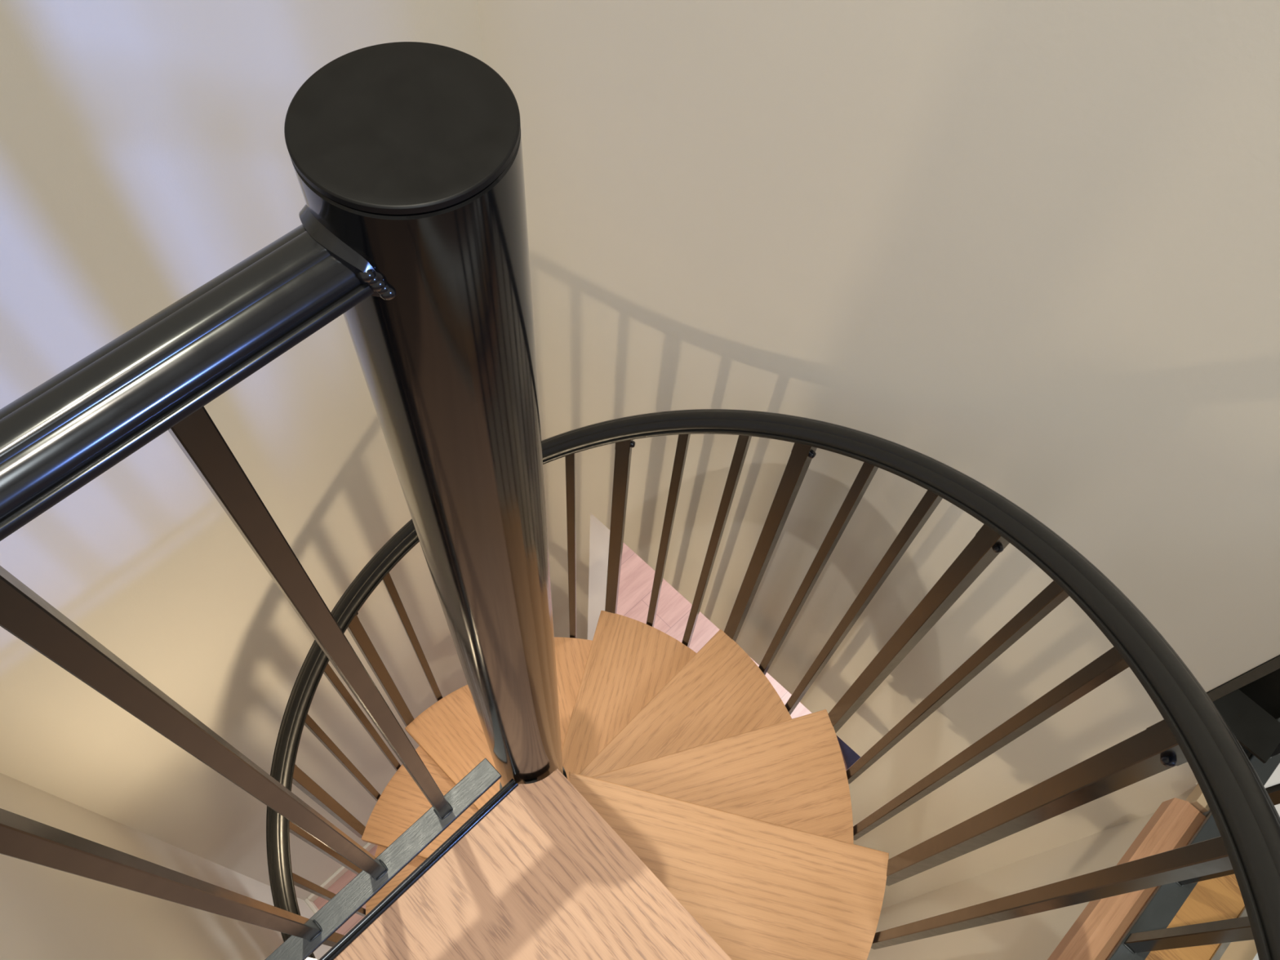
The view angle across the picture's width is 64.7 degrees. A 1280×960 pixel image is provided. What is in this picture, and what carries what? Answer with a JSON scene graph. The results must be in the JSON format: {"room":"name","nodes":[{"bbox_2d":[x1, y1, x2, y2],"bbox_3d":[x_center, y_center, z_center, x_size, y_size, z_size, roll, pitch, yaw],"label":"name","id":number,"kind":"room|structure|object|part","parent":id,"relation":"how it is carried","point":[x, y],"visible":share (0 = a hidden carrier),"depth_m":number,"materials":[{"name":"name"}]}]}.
{"room":"spiral staircase","nodes":[
{"label":"spiral staircase","id":0,"kind":"room"},
{"bbox_2d":[0,773,332,959],"bbox_3d":[-0.649,0.444,0.487,0.120,7.440,1.460,-40,71,-21],"label":"wall","id":1,"kind":"structure","parent":0,"point":[46,913],"depth_m":1.92,"materials":[{"name":"paint"}]},
{"bbox_2d":[305,957,316,959],"bbox_3d":[-0.639,1.040,1.846,0.165,0.275,0.268,-30,68,-18],"label":"wall lamp","id":2,"kind":"object","parent":1,"relation":"attached to","point":[307,958],"visible":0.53,"depth_m":1.99,"materials":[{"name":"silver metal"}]},
{"bbox_2d":[304,897,337,933],"bbox_3d":[-0.797,2.126,3.760,0.013,0.075,1.460,-40,71,-21],"label":"baseboard","id":3,"kind":"structure","parent":1,"relation":"attached to","point":[309,903],"depth_m":3.94,"materials":[{"name":"paint"}]},
{"bbox_2d":[0,0,483,900],"bbox_3d":[-0.647,-0.537,1.007,1.680,7.440,0.120,-40,71,-21],"label":"wall","id":4,"kind":"structure","parent":0,"point":[144,156],"depth_m":1.65,"materials":[{"name":"paint"}]},
{"bbox_2d":[307,842,375,902],"bbox_3d":[-0.855,1.277,4.207,1.251,0.075,0.013,-40,71,-21],"label":"baseboard","id":5,"kind":"structure","parent":4,"relation":"attached to","point":[342,870],"depth_m":4.00,"materials":[{"name":"paint"}]},
{"bbox_2d":[313,542,847,935],"bbox_3d":[0.872,0.787,4.670,5.060,0.100,5.200,-40,71,-21],"label":"floor","id":6,"kind":"structure","parent":0,"point":[637,576],"depth_m":4.66,"materials":[{"name":"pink wood"}]},
{"bbox_2d":[266,41,1279,959],"bbox_3d":[-0.204,0.812,2.214,1.161,4.095,1.161,36,66,15],"label":"spiral staircase","id":7,"kind":"structure","parent":6,"relation":"on","point":[409,153],"depth_m":1.13,"materials":[{"name":"black paint"}]},
{"bbox_2d":[0,204,501,959],"bbox_3d":[-0.369,0.312,0.749,0.626,1.007,0.056,-40,71,-21],"label":"landing railing","id":8,"kind":"object","parent":7,"relation":"attached to","point":[158,376],"visible":1,"depth_m":0.43,"materials":[{"name":"black metal"}]},
{"bbox_3d":[-0.348,0.086,0.317,0.616,0.020,0.047,-40,71,-21],"label":"handrail","id":9,"kind":"part","parent":8,"relation":"part of","materials":[{"name":"black metal"}]},
{"bbox_2d":[319,768,732,959],"bbox_3d":[-0.153,0.772,1.147,0.668,0.065,0.617,-40,71,-21],"label":"landing","id":10,"kind":"object","parent":7,"relation":"attached to","point":[536,873],"visible":1,"depth_m":1.25,"materials":[{"name":"brown wood"}]},
{"bbox_3d":[-0.179,0.587,1.790,1.161,2.935,1.161,-40,71,-21],"label":"handrail","id":11,"kind":"part","parent":7,"relation":"part of","materials":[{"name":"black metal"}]},
{"bbox_2d":[835,734,860,768],"bbox_3d":[1.143,1.215,4.306,0.593,0.170,0.788,-40,71,-21],"label":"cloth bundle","id":12,"kind":"object","parent":6,"relation":"on","point":[851,757],"visible":0.04,"depth_m":4.35,"materials":[{"name":"blue fabric"}]},
{"bbox_2d":[476,0,1279,908],"bbox_3d":[0.355,-0.394,0.991,1.484,7.440,0.112,41,67,17],"label":"wall","id":13,"kind":"structure","parent":0,"point":[1029,250],"depth_m":1.23,"materials":[{"name":"paint"}]},
{"bbox_2d":[866,809,1210,959],"bbox_3d":[0.301,1.562,2.479,1.326,2.980,0.120,-40,71,-21],"label":"wall","id":14,"kind":"structure","parent":0,"point":[1035,936],"depth_m":1.81,"materials":[{"name":"paint"}]},
{"bbox_2d":[1185,783,1209,813],"bbox_3d":[0.783,0.431,1.396,0.065,0.040,0.019,-40,71,-21],"label":"trim","id":15,"kind":"structure","parent":14,"relation":"attached to","point":[1197,798],"depth_m":1.38,"materials":[{"name":"beige wood"}]},
{"bbox_2d":[1206,654,1279,763],"bbox_3d":[0.915,-0.692,-0.511,0.150,4.450,0.110,-40,71,-21],"label":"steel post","id":16,"kind":"object","parent":14,"relation":"attached to","point":[1249,703],"visible":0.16,"depth_m":1.30,"materials":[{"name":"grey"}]},
{"bbox_2d":[1106,717,1279,959],"bbox_3d":[0.843,0.152,0.910,1.260,1.001,0.047,-40,71,-21],"label":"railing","id":17,"kind":"object","parent":16,"relation":"attached to","point":[1148,932],"visible":0.47,"depth_m":1.23,"materials":[{"name":"grey metal"}]},
{"bbox_3d":[0.772,0.304,1.302,0.060,0.005,0.107,-40,71,-21],"label":"plate","id":18,"kind":"part","parent":16,"relation":"part of","materials":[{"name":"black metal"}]},
{"bbox_2d":[1246,751,1279,816],"bbox_3d":[2.441,0.709,1.342,1.945,0.052,2.700,-40,71,-21],"label":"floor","id":19,"kind":"structure","parent":0,"point":[1274,779],"depth_m":1.38,"materials":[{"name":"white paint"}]},
{"bbox_3d":[0.336,2.039,0.510,3.255,0.052,3.430,-40,71,-21],"label":"floor","id":20,"kind":"structure","parent":0,"visible":0},
{"bbox_2d":[1047,797,1206,959],"bbox_3d":[0.509,0.672,1.272,0.701,0.050,0.053,-40,71,-21],"label":"beam","id":21,"kind":"structure","parent":20,"relation":"attached to","point":[1102,924],"depth_m":1.32,"materials":[{"name":"brown wood"}]},
{"bbox_2d":[1145,874,1258,959],"bbox_3d":[0.420,0.876,1.095,1.200,0.010,0.228,-40,71,-21],"label":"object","id":22,"kind":"structure","parent":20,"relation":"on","point":[1218,899],"depth_m":1.28,"materials":[{"name":"brown wood"}]},
{"bbox_3d":[0.464,0.918,1.078,1.200,0.006,0.102,-40,71,-21],"label":"white sill","id":23,"kind":"part","parent":22,"relation":"part of","materials":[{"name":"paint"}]}
]}

